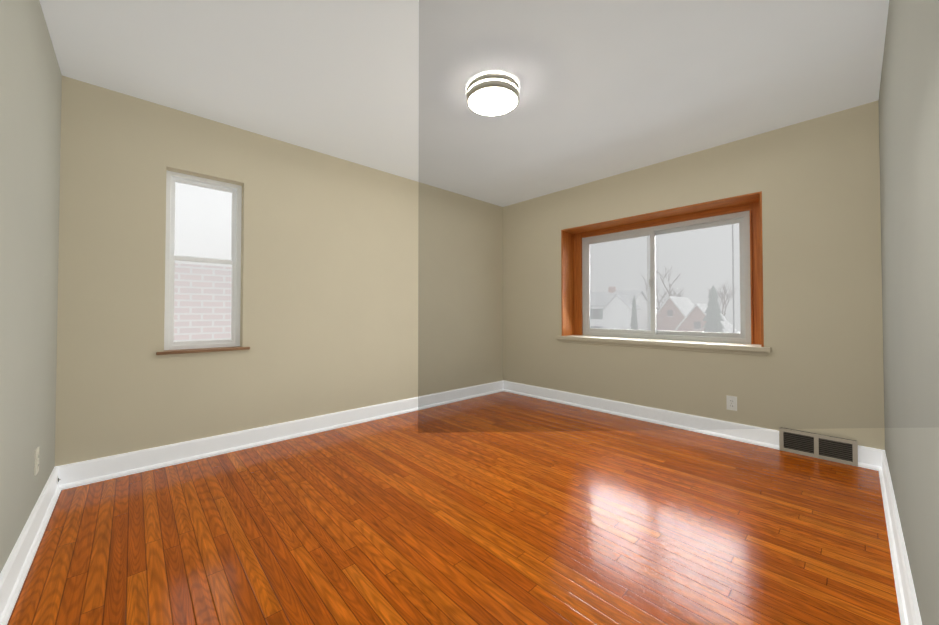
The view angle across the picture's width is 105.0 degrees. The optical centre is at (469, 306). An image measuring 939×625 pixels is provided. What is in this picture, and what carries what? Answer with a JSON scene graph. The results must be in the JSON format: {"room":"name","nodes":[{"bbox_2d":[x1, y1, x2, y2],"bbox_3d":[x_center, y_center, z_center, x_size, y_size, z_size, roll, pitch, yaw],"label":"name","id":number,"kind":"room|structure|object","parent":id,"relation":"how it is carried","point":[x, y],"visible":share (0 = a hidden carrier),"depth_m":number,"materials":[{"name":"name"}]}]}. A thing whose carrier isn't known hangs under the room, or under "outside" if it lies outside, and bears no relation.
{"room":"empty bedroom","nodes":[
{"label":"empty bedroom","id":0,"kind":"room"},
{"bbox_2d":[0,0,61,572],"bbox_3d":[-1.293,-0.175,0.694,0.300,2.440,3.617,1,-1,-43],"label":"wall","id":1,"kind":"structure","parent":0,"point":[30,104],"depth_m":1.49,"materials":[{"name":"beige paint"}]},
{"bbox_2d":[0,464,67,624],"bbox_3d":[-1.279,0.981,0.902,0.030,0.135,3.210,1,-1,-43],"label":"baseboard","id":2,"kind":"structure","parent":1,"relation":"attached to","point":[14,571],"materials":[{"name":"white wood"}]},
{"bbox_2d":[34,446,39,475],"bbox_3d":[-2.019,0.720,1.683,0.010,0.115,0.070,1,-1,-43],"label":"outlet","id":3,"kind":"object","parent":1,"relation":"attached to","point":[36,460],"visible":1,"depth_m":1.66,"materials":[{"name":"beige plastic"}]},
{"bbox_2d":[174,182,231,341],"bbox_3d":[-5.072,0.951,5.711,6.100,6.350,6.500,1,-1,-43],"label":"window glass","id":4,"kind":"object","parent":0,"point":[224,274],"depth_m":3.85,"materials":[{"name":"clear glass"}]},
{"bbox_2d":[55,76,502,466],"bbox_3d":[-1.051,-0.128,3.599,4.620,2.440,0.300,1,-1,-43],"label":"wall","id":5,"kind":"structure","parent":0,"point":[363,286],"depth_m":2.84,"materials":[{"name":"beige paint"}]},
{"bbox_2d":[164,170,241,349],"bbox_3d":[-1.983,-0.323,2.694,0.458,1.260,0.075,1,-1,-43],"label":"window","id":6,"kind":"structure","parent":5,"relation":"in","point":[233,261],"depth_m":2.68,"materials":[{"name":"clear glass"}]},
{"bbox_2d":[156,346,249,354],"bbox_3d":[-1.922,0.316,2.622,0.543,0.020,0.130,1,-1,-43],"label":"window sill","id":7,"kind":"structure","parent":5,"relation":"attached to","point":[181,351],"depth_m":2.57,"materials":[{"name":"brown wood"}]},
{"bbox_2d":[64,380,503,488],"bbox_3d":[-0.975,1.022,3.425,3.920,0.135,0.030,1,-1,-43],"label":"baseboard","id":8,"kind":"structure","parent":5,"relation":"attached to","point":[115,466],"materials":[{"name":"white wood"}]},
{"bbox_2d":[7,391,900,624],"bbox_3d":[0.183,1.111,2.257,4.620,0.080,3.917,1,-1,-43],"label":"floor","id":9,"kind":"structure","parent":0,"point":[503,508],"depth_m":1.69,"materials":[{"name":"brown wood"}]},
{"bbox_2d":[39,0,888,206],"bbox_3d":[0.183,-1.419,2.298,4.620,0.100,3.917,1,-1,-43],"label":"ceiling","id":10,"kind":"structure","parent":0,"point":[608,88],"depth_m":2.10,"materials":[{"name":"paint"}]},
{"bbox_2d":[467,73,518,116],"bbox_3d":[0.146,-1.316,2.262,0.328,0.108,0.328,1,-1,-43],"label":"lamp","id":11,"kind":"object","parent":10,"relation":"attached to","point":[492,94],"depth_m":2.18,"materials":[{"name":"white glass"}]},
{"bbox_2d":[503,101,884,449],"bbox_3d":[1.827,-0.128,3.608,0.400,2.440,3.617,1,-1,-43],"label":"wall","id":12,"kind":"structure","parent":0,"point":[818,369],"depth_m":2.78,"materials":[{"name":"beige paint"}]},
{"bbox_2d":[504,381,778,449],"bbox_3d":[1.406,1.027,3.726,0.030,0.135,2.747,1,-1,-43],"label":"baseboard","id":13,"kind":"structure","parent":12,"relation":"attached to","point":[769,438],"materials":[{"name":"white wood"}]},
{"bbox_2d":[561,191,763,346],"bbox_3d":[1.798,-0.283,3.595,0.341,1.220,1.813,1,-1,-43],"label":"window","id":14,"kind":"structure","parent":12,"relation":"in","point":[652,331],"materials":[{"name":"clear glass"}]},
{"bbox_2d":[556,335,770,355],"bbox_3d":[1.785,0.360,3.572,0.380,0.068,1.903,1,-1,-43],"label":"window sill","id":15,"kind":"structure","parent":12,"relation":"attached to","point":[737,348],"depth_m":3.28,"materials":[{"name":"paint"}]},
{"bbox_2d":[726,395,736,410],"bbox_3d":[2.147,0.791,2.951,0.010,0.115,0.070,1,-1,-43],"label":"outlet","id":16,"kind":"object","parent":12,"relation":"attached to","point":[731,402],"depth_m":2.95,"materials":[{"name":"white plastic"}]},
{"bbox_2d":[779,427,857,466],"bbox_3d":[2.479,0.992,2.574,0.034,0.168,0.402,1,-1,-43],"label":"air vent","id":17,"kind":"object","parent":12,"relation":"in","point":[833,449],"visible":0.98,"depth_m":2.55,"materials":[{"name":"metal"}]},
{"bbox_2d":[878,0,938,624],"bbox_3d":[1.381,-0.171,0.922,3.920,2.440,0.300,1,-1,-43],"label":"wall","id":18,"kind":"structure","parent":0,"point":[908,100],"depth_m":1.10,"materials":[{"name":"beige paint"}]},
{"bbox_2d":[868,447,921,624],"bbox_3d":[1.258,0.983,1.035,3.920,0.135,0.060,1,-1,-43],"label":"baseboard","id":19,"kind":"structure","parent":18,"relation":"attached to","point":[909,613],"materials":[{"name":"white wood"}]},
{"bbox_3d":[13.584,4.666,33.075,125.000,0.200,110.000,1,-1,-43],"label":"ground","id":20,"kind":"structure","parent":0,"visible":0},
{"bbox_2d":[590,287,646,329],"bbox_3d":[17.468,1.103,47.817,7.700,7.400,11.000,1,-1,-43],"label":"house","id":21,"kind":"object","parent":20,"relation":"on","point":[613,315],"depth_m":44.65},
{"bbox_2d":[630,297,637,329],"bbox_3d":[12.064,1.788,26.361,1.090,5.340,1.036,1,-1,-43],"label":"tree","id":22,"kind":"object","parent":20,"relation":"on","point":[634,316],"depth_m":26.24,"materials":[{"name":"grey plant"}]},
{"bbox_2d":[641,266,682,309],"bbox_3d":[28.553,-0.595,53.157,7.877,11.014,5.134,1,-1,-43],"label":"bare tree","id":23,"kind":"object","parent":20,"relation":"on","point":[665,286],"depth_m":52.48,"materials":[{"name":"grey plant"}]},
{"bbox_2d":[656,296,692,330],"bbox_3d":[27.481,1.756,47.152,7.530,6.073,4.200,1,-1,-43],"label":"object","id":24,"kind":"object","parent":20,"relation":"on","point":[674,310],"depth_m":44.99,"materials":[{"name":"white"}]},
{"bbox_2d":[674,303,736,332],"bbox_3d":[25.393,2.178,38.746,6.530,4.958,4.400,1,-1,-43],"label":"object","id":25,"kind":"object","parent":20,"relation":"on","point":[697,324],"depth_m":37.10,"materials":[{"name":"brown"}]},
{"bbox_2d":[703,286,724,332],"bbox_3d":[20.747,1.331,30.641,2.646,6.391,2.517,1,-1,-43],"label":"spruce tree","id":26,"kind":"object","parent":20,"relation":"on","point":[714,313],"depth_m":30.31,"materials":[{"name":"grey plant"}]},
{"bbox_2d":[707,284,736,314],"bbox_3d":[42.892,0.249,60.830,4.986,9.547,5.137,1,-1,-43],"label":"bare tree","id":27,"kind":"object","parent":20,"relation":"on","point":[727,295],"depth_m":61.40,"materials":[{"name":"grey plant"}]}
]}

